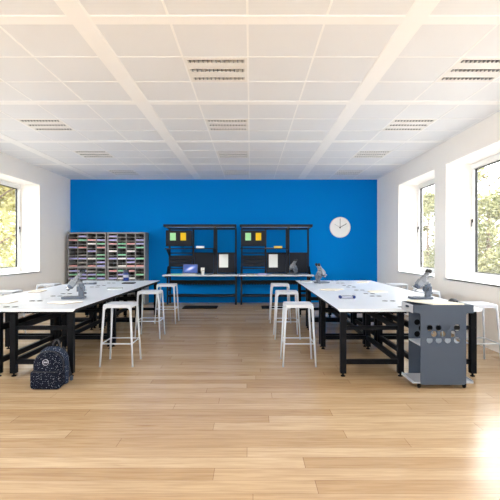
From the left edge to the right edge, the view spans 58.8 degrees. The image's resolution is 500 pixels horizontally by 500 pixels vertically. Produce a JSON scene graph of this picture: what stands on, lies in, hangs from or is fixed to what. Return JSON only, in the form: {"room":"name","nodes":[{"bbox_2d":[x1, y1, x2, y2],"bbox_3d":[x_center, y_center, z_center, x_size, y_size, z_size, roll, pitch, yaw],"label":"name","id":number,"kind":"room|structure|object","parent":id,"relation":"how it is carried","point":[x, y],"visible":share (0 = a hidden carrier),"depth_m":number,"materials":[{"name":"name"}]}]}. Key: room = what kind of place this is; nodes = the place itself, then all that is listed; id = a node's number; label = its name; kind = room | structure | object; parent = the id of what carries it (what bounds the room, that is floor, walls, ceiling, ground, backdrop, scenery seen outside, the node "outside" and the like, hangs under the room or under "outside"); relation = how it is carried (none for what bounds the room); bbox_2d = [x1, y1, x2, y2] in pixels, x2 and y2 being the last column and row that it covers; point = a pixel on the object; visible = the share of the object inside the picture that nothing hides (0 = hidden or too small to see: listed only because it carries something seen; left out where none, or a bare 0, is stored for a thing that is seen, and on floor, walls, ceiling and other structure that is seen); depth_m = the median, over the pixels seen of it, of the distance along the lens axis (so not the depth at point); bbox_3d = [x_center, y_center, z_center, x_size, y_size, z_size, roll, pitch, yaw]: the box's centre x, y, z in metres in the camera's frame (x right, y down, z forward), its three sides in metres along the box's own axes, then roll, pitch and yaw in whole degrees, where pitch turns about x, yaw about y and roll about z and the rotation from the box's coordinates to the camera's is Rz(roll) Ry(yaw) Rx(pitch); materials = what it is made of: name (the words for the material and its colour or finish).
{"room":"science classroom","nodes":[
{"label":"science classroom","id":0,"kind":"room"},
{"bbox_2d":[0,152,69,320],"bbox_3d":[-5.085,-0.450,4.825,0.550,3.700,14.050,0,0,0],"label":"wall","id":1,"kind":"structure","parent":0,"point":[44,194],"depth_m":10.12,"materials":[{"name":"white paint"}]},
{"bbox_2d":[0,179,41,276],"bbox_3d":[-5.053,-0.480,9.140,0.545,2.010,2.050,0,0,0],"label":"window","id":2,"kind":"structure","parent":1,"relation":"in","point":[4,271],"depth_m":10.01,"materials":[{"name":"white plastic"}]},
{"bbox_2d":[70,180,376,301],"bbox_3d":[-0.715,-0.450,12.000,9.290,3.700,0.300,0,0,0],"label":"wall","id":3,"kind":"structure","parent":0,"point":[95,205],"depth_m":11.85,"materials":[{"name":"blue paint"}]},
{"bbox_2d":[330,217,350,237],"bbox_3d":[2.385,-0.602,11.825,0.554,0.554,0.047,0,0,0],"label":"wall clock","id":4,"kind":"object","parent":3,"relation":"attached to","point":[340,227],"visible":1,"depth_m":11.82,"materials":[{"name":"white plastic"}]},
{"bbox_2d":[0,0,499,179],"bbox_3d":[-0.715,-2.065,4.825,9.290,0.370,14.650,0,0,0],"label":"ceiling","id":5,"kind":"structure","parent":0,"point":[325,78],"depth_m":5.07,"materials":[{"name":"white"}]},
{"bbox_2d":[16,119,74,130],"bbox_3d":[-3.075,-1.908,6.702,0.622,0.052,0.622,0,0,0],"label":"ceiling light","id":6,"kind":"object","parent":5,"relation":"attached to","point":[36,124],"visible":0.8,"depth_m":6.66,"materials":[{"name":"white metal"}]},
{"bbox_2d":[73,151,114,157],"bbox_3d":[-3.075,-1.908,8.748,0.622,0.052,0.622,0,0,0],"label":"ceiling light","id":7,"kind":"object","parent":5,"relation":"attached to","point":[86,154],"visible":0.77,"depth_m":8.77,"materials":[{"name":"white metal"}]},
{"bbox_2d":[107,170,139,174],"bbox_3d":[-3.075,-1.908,10.793,0.622,0.052,0.622,0,0,0],"label":"ceiling light","id":8,"kind":"object","parent":5,"relation":"attached to","point":[116,172],"visible":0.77,"depth_m":10.81,"materials":[{"name":"white metal"}]},
{"bbox_2d":[184,58,246,81],"bbox_3d":[-0.345,-1.908,4.657,0.622,0.052,0.622,0,0,0],"label":"ceiling light","id":9,"kind":"object","parent":5,"relation":"attached to","point":[199,69],"visible":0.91,"depth_m":4.66,"materials":[{"name":"white metal"}]},
{"bbox_2d":[205,119,247,130],"bbox_3d":[-0.345,-1.908,6.702,0.622,0.052,0.622,0,0,0],"label":"ceiling light","id":10,"kind":"object","parent":5,"relation":"attached to","point":[212,124],"visible":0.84,"depth_m":6.66,"materials":[{"name":"white metal"}]},
{"bbox_2d":[216,151,248,157],"bbox_3d":[-0.345,-1.908,8.748,0.622,0.052,0.622,0,0,0],"label":"ceiling light","id":11,"kind":"object","parent":5,"relation":"attached to","point":[221,154],"visible":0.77,"depth_m":8.79,"materials":[{"name":"white metal"}]},
{"bbox_2d":[223,170,248,174],"bbox_3d":[-0.345,-1.908,10.793,0.622,0.052,0.622,0,0,0],"label":"ceiling light","id":12,"kind":"object","parent":5,"relation":"attached to","point":[226,172],"visible":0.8,"depth_m":10.83,"materials":[{"name":"white metal"}]},
{"bbox_2d":[334,170,363,174],"bbox_3d":[2.385,-1.908,10.793,0.622,0.052,0.622,0,0,0],"label":"ceiling light","id":13,"kind":"object","parent":5,"relation":"attached to","point":[339,172],"visible":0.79,"depth_m":10.82,"materials":[{"name":"white metal"}]},
{"bbox_2d":[352,151,391,157],"bbox_3d":[2.385,-1.908,8.748,0.622,0.052,0.622,0,0,0],"label":"ceiling light","id":14,"kind":"object","parent":5,"relation":"attached to","point":[361,154],"visible":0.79,"depth_m":8.78,"materials":[{"name":"white metal"}]},
{"bbox_2d":[382,119,436,130],"bbox_3d":[2.385,-1.908,6.702,0.622,0.052,0.622,0,0,0],"label":"ceiling light","id":15,"kind":"object","parent":5,"relation":"attached to","point":[396,124],"visible":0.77,"depth_m":6.66,"materials":[{"name":"white metal"}]},
{"bbox_2d":[436,58,499,81],"bbox_3d":[2.385,-1.908,4.657,0.622,0.052,0.622,0,0,0],"label":"ceiling light","id":16,"kind":"object","parent":5,"relation":"attached to","point":[465,69],"visible":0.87,"depth_m":4.70,"materials":[{"name":"white metal"}]},
{"bbox_2d":[0,302,499,499],"bbox_3d":[-0.715,1.500,4.825,9.290,0.200,14.650,0,0,0],"label":"floor","id":17,"kind":"structure","parent":0,"point":[210,409],"depth_m":3.60,"materials":[{"name":"brown wood"}]},
{"bbox_2d":[0,290,25,332],"bbox_3d":[-3.915,1.029,7.150,0.416,0.743,0.416,0,0,0],"label":"stool","id":18,"kind":"object","parent":17,"relation":"on","point":[2,292],"visible":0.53,"depth_m":7.11,"materials":[{"name":"white metal"}]},
{"bbox_2d":[0,295,59,375],"bbox_3d":[-3.110,1.020,5.607,0.796,0.759,1.513,0,0,0],"label":"worktable","id":19,"kind":"object","parent":17,"relation":"on","point":[22,299],"visible":0.64,"depth_m":5.80,"materials":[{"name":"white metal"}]},
{"bbox_2d":[0,301,17,303],"bbox_3d":[-2.970,0.638,5.422,0.178,0.012,0.242,0,0,-14],"label":"notebook","id":20,"kind":"object","parent":19,"relation":"on","point":[1,302],"visible":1,"depth_m":5.38,"materials":[{"name":"beige paper"}]},
{"bbox_2d":[34,283,61,313],"bbox_3d":[-3.925,1.029,8.660,0.416,0.743,0.416,0,0,0],"label":"stool","id":21,"kind":"object","parent":17,"relation":"on","point":[42,284],"visible":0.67,"depth_m":8.49,"materials":[{"name":"white metal"}]},
{"bbox_2d":[30,339,72,388],"bbox_3d":[-2.056,1.163,4.600,0.346,0.472,0.345,0,0,0],"label":"backpack","id":22,"kind":"object","parent":17,"relation":"on","point":[51,366],"visible":1,"depth_m":4.47,"materials":[{"name":"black fabric"}]},
{"bbox_2d":[8,286,96,345],"bbox_3d":[-3.110,1.020,7.122,0.796,0.759,1.513,0,0,0],"label":"worktable","id":23,"kind":"object","parent":17,"relation":"on","point":[54,290],"visible":0.42,"depth_m":6.90,"materials":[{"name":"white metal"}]},
{"bbox_2d":[28,290,46,292],"bbox_3d":[-3.302,0.638,6.895,0.193,0.012,0.373,0,0,-13],"label":"notebook","id":24,"kind":"object","parent":23,"relation":"on","point":[32,291],"visible":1,"depth_m":6.76,"materials":[{"name":"beige paper"}]},
{"bbox_2d":[3,295,116,376],"bbox_3d":[-2.308,1.020,5.607,0.796,0.759,1.513,0,0,0],"label":"worktable","id":25,"kind":"object","parent":17,"relation":"on","point":[68,311],"visible":0.89,"depth_m":4.98,"materials":[{"name":"white laminate"}]},
{"bbox_2d":[47,300,82,303],"bbox_3d":[-2.264,0.638,5.425,0.249,0.012,0.322,0,0,35],"label":"notebook","id":26,"kind":"object","parent":25,"relation":"on","point":[66,301],"visible":1,"depth_m":5.35,"materials":[{"name":"beige paper"}]},
{"bbox_2d":[61,269,86,298],"bbox_3d":[-2.328,0.447,5.871,0.305,0.394,0.180,0,0,-6],"label":"microscope","id":27,"kind":"object","parent":25,"relation":"on","point":[75,281],"visible":1,"depth_m":5.83,"materials":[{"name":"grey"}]},
{"bbox_2d":[68,232,106,302],"bbox_3d":[-4.207,0.472,11.630,0.985,1.855,0.420,0,0,0],"label":"tall cabinet","id":28,"kind":"object","parent":17,"relation":"on","point":[72,252],"visible":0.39,"depth_m":11.52,"materials":[{"name":"grey plastic"}]},
{"bbox_2d":[57,280,121,327],"bbox_3d":[-3.110,1.020,8.637,0.796,0.759,1.513,0,0,0],"label":"worktable","id":29,"kind":"object","parent":17,"relation":"on","point":[99,282],"visible":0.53,"depth_m":8.55,"materials":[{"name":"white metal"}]},
{"bbox_2d":[83,282,96,284],"bbox_3d":[-3.037,0.623,8.346,0.240,0.042,0.166,0,0,0],"label":"instrument case","id":30,"kind":"object","parent":29,"relation":"on","point":[85,283],"visible":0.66,"depth_m":8.27,"materials":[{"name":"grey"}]},
{"bbox_2d":[64,286,142,346],"bbox_3d":[-2.308,1.020,7.122,0.796,0.759,1.513,0,0,0],"label":"worktable","id":31,"kind":"object","parent":17,"relation":"on","point":[99,290],"visible":0.48,"depth_m":7.07,"materials":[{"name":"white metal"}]},
{"bbox_2d":[107,287,122,289],"bbox_3d":[-2.213,0.631,7.250,0.256,0.026,0.256,0,0,0],"label":"notebook","id":32,"kind":"object","parent":31,"relation":"on","point":[110,288],"visible":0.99,"depth_m":7.16,"materials":[{"name":"white paper"}]},
{"bbox_2d":[99,301,141,366],"bbox_3d":[-1.605,1.029,5.505,0.416,0.743,0.416,0,0,0],"label":"stool","id":33,"kind":"object","parent":17,"relation":"on","point":[116,304],"visible":1,"depth_m":5.34,"materials":[{"name":"white metal"}]},
{"bbox_2d":[107,232,148,303],"bbox_3d":[-3.197,0.472,11.630,0.965,1.855,0.420,0,0,0],"label":"tall cabinet","id":34,"kind":"object","parent":17,"relation":"on","point":[122,237],"visible":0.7,"depth_m":11.59,"materials":[{"name":"grey plastic"}]},
{"bbox_2d":[102,280,159,327],"bbox_3d":[-2.308,1.020,8.637,0.796,0.759,1.513,0,0,0],"label":"worktable","id":35,"kind":"object","parent":17,"relation":"on","point":[145,283],"visible":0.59,"depth_m":8.55,"materials":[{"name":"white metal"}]},
{"bbox_2d":[123,270,128,280],"bbox_3d":[-2.600,0.530,9.280,0.121,0.228,0.121,0,0,0],"label":"storage jar","id":36,"kind":"object","parent":35,"relation":"on","point":[125,272],"visible":1,"depth_m":9.23,"materials":[{"name":"blue plastic"}]},
{"bbox_2d":[134,290,165,338],"bbox_3d":[-1.620,1.029,7.180,0.416,0.743,0.416,0,0,0],"label":"stool","id":37,"kind":"object","parent":17,"relation":"on","point":[157,292],"visible":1,"depth_m":7.04,"materials":[{"name":"white metal"}]},
{"bbox_2d":[154,283,179,323],"bbox_3d":[-1.615,1.029,8.600,0.416,0.743,0.416,0,0,0],"label":"stool","id":38,"kind":"object","parent":17,"relation":"on","point":[160,285],"visible":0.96,"depth_m":8.43,"materials":[{"name":"white metal"}]},
{"bbox_2d":[182,306,217,308],"bbox_3d":[-1.220,1.393,10.820,0.830,0.014,0.520,0,0,0],"label":"floor mat","id":39,"kind":"object","parent":17,"relation":"on","point":[184,307],"visible":1,"depth_m":10.70,"materials":[{"name":"black rubber"}]},
{"bbox_2d":[162,224,238,304],"bbox_3d":[-1.250,0.383,11.362,1.870,2.035,0.804,0,0,0],"label":"workbench","id":40,"kind":"object","parent":17,"relation":"on","point":[207,260],"visible":0.94,"depth_m":11.58,"materials":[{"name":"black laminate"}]},
{"bbox_2d":[170,233,175,239],"bbox_3d":[-1.948,-0.335,11.148,0.145,0.190,0.004,0,0,0],"label":"paper note","id":41,"kind":"object","parent":40,"relation":"attached to","point":[172,235],"visible":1,"depth_m":11.15,"materials":[{"name":"green paper"}]},
{"bbox_2d":[180,233,185,239],"bbox_3d":[-1.689,-0.335,11.148,0.138,0.190,0.004,0,0,0],"label":"paper note","id":42,"kind":"object","parent":40,"relation":"attached to","point":[182,235],"visible":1,"depth_m":11.15,"materials":[{"name":"yellow paper"}]},
{"bbox_2d":[181,264,197,274],"bbox_3d":[-1.535,0.488,11.225,0.390,0.260,0.290,0,0,0],"label":"laptop","id":43,"kind":"object","parent":40,"relation":"on","point":[188,269],"visible":1,"depth_m":11.33,"materials":[{"name":"silver metal"}]},
{"bbox_2d":[165,248,214,248],"bbox_3d":[-1.532,-0.034,11.360,1.235,0.024,0.480,0,0,0],"label":"shelf","id":44,"kind":"object","parent":40,"relation":"attached to","point":[165,248],"depth_m":11.12,"materials":[{"name":"grey metal"}]},
{"bbox_2d":[168,294,234,296],"bbox_3d":[-1.250,1.177,11.530,1.720,0.045,0.340,0,0,0],"label":"shelf","id":45,"kind":"object","parent":40,"relation":"attached to","point":[169,295],"depth_m":11.36,"materials":[{"name":"grey metal"}]},
{"bbox_2d":[169,280,234,284],"bbox_3d":[-1.250,0.844,11.534,1.700,0.112,0.132,0,0,0],"label":"cable tray","id":46,"kind":"object","parent":40,"relation":"on","point":[179,282],"depth_m":11.47,"materials":[{"name":"black"}]},
{"bbox_2d":[219,254,227,266],"bbox_3d":[-0.703,0.283,11.597,0.235,0.343,0.005,0,0,0],"label":"sheet","id":47,"kind":"object","parent":40,"relation":"attached to","point":[223,258],"visible":1,"depth_m":11.59,"materials":[{"name":"white paper"}]},
{"bbox_2d":[239,224,313,304],"bbox_3d":[0.638,0.383,11.362,1.870,2.035,0.804,0,0,0],"label":"workbench","id":48,"kind":"object","parent":17,"relation":"on","point":[285,259],"visible":0.71,"depth_m":11.59,"materials":[{"name":"grey metal"}]},
{"bbox_2d":[245,233,250,239],"bbox_3d":[-0.059,-0.335,11.148,0.145,0.190,0.004,0,0,0],"label":"paper note","id":49,"kind":"object","parent":48,"relation":"attached to","point":[247,235],"visible":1,"depth_m":11.15,"materials":[{"name":"green paper"}]},
{"bbox_2d":[256,233,260,239],"bbox_3d":[0.199,-0.335,11.148,0.138,0.190,0.004,0,0,0],"label":"paper note","id":50,"kind":"object","parent":48,"relation":"attached to","point":[258,235],"visible":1,"depth_m":11.15,"materials":[{"name":"yellow paper"}]},
{"bbox_2d":[240,248,288,248],"bbox_3d":[0.355,-0.034,11.360,1.235,0.024,0.480,0,0,0],"label":"shelf","id":51,"kind":"object","parent":48,"relation":"attached to","point":[240,248],"depth_m":11.12,"materials":[{"name":"grey metal"}]},
{"bbox_2d":[242,280,297,284],"bbox_3d":[0.638,0.844,11.534,1.700,0.112,0.132,0,0,0],"label":"cable tray","id":52,"kind":"object","parent":48,"relation":"on","point":[244,282],"depth_m":11.47,"materials":[{"name":"black"}]},
{"bbox_2d":[269,254,277,266],"bbox_3d":[0.595,0.283,11.597,0.230,0.343,0.005,0,0,0],"label":"sheet","id":53,"kind":"object","parent":48,"relation":"attached to","point":[273,258],"visible":1,"depth_m":11.59,"materials":[{"name":"white paper"}]},
{"bbox_2d":[242,294,305,296],"bbox_3d":[0.638,1.177,11.530,1.720,0.045,0.340,0,0,0],"label":"shelf","id":54,"kind":"object","parent":48,"relation":"attached to","point":[243,295],"depth_m":11.36,"materials":[{"name":"grey metal"}]},
{"bbox_2d":[286,259,298,274],"bbox_3d":[1.066,0.422,11.245,0.305,0.394,0.180,0,0,40],"label":"microscope","id":55,"kind":"object","parent":48,"relation":"on","point":[293,265],"visible":0.99,"depth_m":11.17,"materials":[{"name":"grey metal"}]},
{"bbox_2d":[261,306,294,308],"bbox_3d":[0.682,1.393,10.820,0.830,0.014,0.520,0,0,0],"label":"floor mat","id":56,"kind":"object","parent":17,"relation":"on","point":[263,307],"visible":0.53,"depth_m":10.70,"materials":[{"name":"black rubber"}]},
{"bbox_2d":[269,283,290,322],"bbox_3d":[0.573,1.029,8.680,0.416,0.743,0.416,0,0,0],"label":"stool","id":57,"kind":"object","parent":17,"relation":"on","point":[272,284],"visible":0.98,"depth_m":8.51,"materials":[{"name":"white metal"}]},
{"bbox_2d":[273,290,300,339],"bbox_3d":[0.580,1.029,7.140,0.416,0.743,0.416,0,0,0],"label":"stool","id":58,"kind":"object","parent":17,"relation":"on","point":[277,292],"visible":1,"depth_m":6.97,"materials":[{"name":"white metal"}]},
{"bbox_2d":[280,301,316,366],"bbox_3d":[0.586,1.029,5.505,0.416,0.743,0.416,0,0,0],"label":"stool","id":59,"kind":"object","parent":17,"relation":"on","point":[288,304],"visible":1,"depth_m":5.34,"materials":[{"name":"white metal"}]},
{"bbox_2d":[295,280,345,327],"bbox_3d":[1.345,1.020,8.637,0.796,0.759,1.513,0,0,0],"label":"worktable","id":60,"kind":"object","parent":17,"relation":"on","point":[332,283],"visible":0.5,"depth_m":8.55,"materials":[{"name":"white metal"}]},
{"bbox_2d":[314,263,329,283],"bbox_3d":[1.379,0.447,8.616,0.305,0.394,0.180,0,0,-35],"label":"microscope","id":61,"kind":"object","parent":60,"relation":"on","point":[321,272],"visible":0.98,"depth_m":8.56,"materials":[{"name":"grey metal"}]},
{"bbox_2d":[304,286,370,346],"bbox_3d":[1.345,1.020,7.122,0.796,0.759,1.513,0,0,0],"label":"worktable","id":62,"kind":"object","parent":17,"relation":"on","point":[315,290],"visible":0.38,"depth_m":6.90,"materials":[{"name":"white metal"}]},
{"bbox_2d":[320,288,342,290],"bbox_3d":[1.311,0.638,7.178,0.252,0.012,0.338,0,0,39],"label":"notebook","id":63,"kind":"object","parent":62,"relation":"on","point":[329,289],"visible":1,"depth_m":7.11,"materials":[{"name":"beige paper"}]},
{"bbox_2d":[333,280,390,322],"bbox_3d":[2.147,1.020,8.637,0.796,0.759,1.513,0,0,0],"label":"worktable","id":64,"kind":"object","parent":17,"relation":"on","point":[345,282],"visible":0.3,"depth_m":8.55,"materials":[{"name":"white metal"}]},
{"bbox_2d":[317,295,408,376],"bbox_3d":[1.345,1.020,5.607,0.796,0.759,1.513,0,0,0],"label":"worktable","id":65,"kind":"object","parent":17,"relation":"on","point":[371,305],"visible":0.95,"depth_m":4.98,"materials":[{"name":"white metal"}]},
{"bbox_2d":[338,295,355,298],"bbox_3d":[1.281,0.623,5.893,0.224,0.042,0.092,0,0,0],"label":"pencil case","id":66,"kind":"object","parent":65,"relation":"on","point":[339,296],"visible":1,"depth_m":5.86,"materials":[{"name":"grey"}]},
{"bbox_2d":[349,286,423,340],"bbox_3d":[2.147,1.020,7.122,0.796,0.759,1.513,0,0,0],"label":"worktable","id":67,"kind":"object","parent":17,"relation":"on","point":[391,290],"visible":0.33,"depth_m":7.07,"materials":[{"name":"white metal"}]},
{"bbox_2d":[368,290,386,292],"bbox_3d":[1.950,0.637,6.819,0.300,0.014,0.300,0,0,0],"label":"notebook","id":68,"kind":"object","parent":67,"relation":"on","point":[372,291],"visible":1,"depth_m":6.75,"materials":[{"name":"beige paper"}]},
{"bbox_2d":[385,283,408,314],"bbox_3d":[2.835,1.029,8.650,0.416,0.743,0.416,0,0,0],"label":"stool","id":69,"kind":"object","parent":17,"relation":"on","point":[401,285],"visible":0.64,"depth_m":8.48,"materials":[{"name":"white metal"}]},
{"bbox_2d":[408,290,442,336],"bbox_3d":[2.835,1.029,7.200,0.416,0.743,0.416,0,0,0],"label":"stool","id":70,"kind":"object","parent":17,"relation":"on","point":[418,291],"visible":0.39,"depth_m":7.04,"materials":[{"name":"white metal"}]},
{"bbox_2d":[373,295,482,376],"bbox_3d":[2.147,1.020,5.607,0.796,0.759,1.513,0,0,0],"label":"worktable","id":71,"kind":"object","parent":17,"relation":"on","point":[471,327],"visible":0.44,"depth_m":4.96,"materials":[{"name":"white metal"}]},
{"bbox_2d":[408,269,433,298],"bbox_3d":[2.252,0.447,5.860,0.305,0.394,0.180,0,0,-3],"label":"microscope","id":72,"kind":"object","parent":71,"relation":"on","point":[427,288],"visible":1,"depth_m":5.83,"materials":[{"name":"grey metal"}]},
{"bbox_2d":[402,301,473,387],"bbox_3d":[1.940,0.976,4.635,0.610,0.848,0.340,0,0,0],"label":"trolley","id":73,"kind":"object","parent":17,"relation":"on","point":[437,360],"visible":0.99,"depth_m":4.46,"materials":[{"name":"grey metal"}]},
{"bbox_2d":[409,338,458,345],"bbox_3d":[1.940,0.963,4.635,0.460,0.014,0.332,0,0,0],"label":"shelf","id":74,"kind":"object","parent":73,"relation":"attached to","point":[429,342],"depth_m":4.55,"materials":[{"name":"grey metal"}]},
{"bbox_2d":[407,300,463,304],"bbox_3d":[1.917,0.544,4.631,0.465,0.014,0.332,0,0,0],"label":"pad","id":75,"kind":"object","parent":73,"relation":"on","point":[432,302],"visible":1,"depth_m":4.54,"materials":[{"name":"beige paper"}]},
{"bbox_2d":[402,301,470,312],"bbox_3d":[1.940,0.595,4.635,0.610,0.081,0.332,0,0,0],"label":"tray","id":76,"kind":"object","parent":73,"relation":"on","point":[413,307],"depth_m":4.47,"materials":[{"name":"grey metal"}]},
{"bbox_2d":[402,372,472,382],"bbox_3d":[1.940,1.329,4.635,0.610,0.029,0.330,0,0,0],"label":"shelf","id":77,"kind":"object","parent":73,"relation":"attached to","point":[414,377],"depth_m":4.47,"materials":[{"name":"grey metal"}]},
{"bbox_2d":[454,302,499,358],"bbox_3d":[2.805,1.029,5.500,0.416,0.743,0.416,0,0,0],"label":"stool","id":78,"kind":"object","parent":17,"relation":"on","point":[482,305],"visible":0.61,"depth_m":5.36,"materials":[{"name":"white metal"}]},
{"bbox_2d":[377,111,499,352],"bbox_3d":[3.655,-0.450,4.825,0.550,3.700,14.050,0,0,0],"label":"wall","id":79,"kind":"structure","parent":0,"point":[450,162],"depth_m":7.70,"materials":[{"name":"white paint"}]},
{"bbox_2d":[397,179,434,278],"bbox_3d":[3.623,-0.480,9.140,0.545,2.010,2.050,0,0,0],"label":"window","id":80,"kind":"structure","parent":79,"relation":"in","point":[421,270],"depth_m":10.01,"materials":[{"name":"white plastic"}]},
{"bbox_2d":[443,153,499,288],"bbox_3d":[3.623,-0.480,6.690,0.545,2.010,2.050,0,0,0],"label":"window","id":81,"kind":"structure","parent":79,"relation":"in","point":[492,280],"depth_m":7.56,"materials":[{"name":"white plastic"}]},
{"label":"outside","id":82,"kind":"structure","parent":0,"visible":0},
{"bbox_3d":[-32.690,1.750,30.000,54.620,0.200,100.000,0,0,0],"label":"ground","id":83,"kind":"structure","parent":82,"visible":0},
{"bbox_2d":[0,185,14,267],"bbox_3d":[-11.464,-2.671,18.690,6.186,8.985,6.443,0,0,44],"label":"leafy tree","id":84,"kind":"object","parent":83,"relation":"on","point":[6,199],"visible":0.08,"depth_m":19.07,"materials":[{"name":"green plant"}]},
{"bbox_2d":[0,194,14,265],"bbox_3d":[-13.212,-3.080,25.995,6.840,9.493,6.393,0,0,-11],"label":"leafy tree","id":85,"kind":"object","parent":83,"relation":"on","point":[11,208],"visible":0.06,"depth_m":24.37,"materials":[{"name":"green plant"}]},
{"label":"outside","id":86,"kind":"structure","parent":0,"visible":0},
{"bbox_3d":[31.975,1.750,30.000,56.050,0.200,100.000,0,0,0],"label":"ground","id":87,"kind":"structure","parent":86,"visible":0},
{"bbox_2d":[423,191,434,267],"bbox_3d":[11.596,-1.104,29.268,3.789,5.541,4.217,0,0,-7],"label":"leafy tree","id":88,"kind":"object","parent":87,"relation":"on","point":[428,198],"visible":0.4,"depth_m":28.43,"materials":[{"name":"green plant"}]},
{"bbox_2d":[478,187,499,273],"bbox_3d":[12.702,-0.857,23.989,3.531,5.047,4.203,0,0,-33],"label":"leafy tree","id":89,"kind":"object","parent":87,"relation":"on","point":[492,265],"visible":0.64,"depth_m":23.02,"materials":[{"name":"green plant"}]},
{"bbox_2d":[478,162,499,261],"bbox_3d":[17.063,-2.361,31.842,6.582,8.056,5.146,0,0,15],"label":"leafy tree","id":90,"kind":"object","parent":87,"relation":"on","point":[480,175],"visible":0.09,"depth_m":31.63,"materials":[{"name":"green plant"}]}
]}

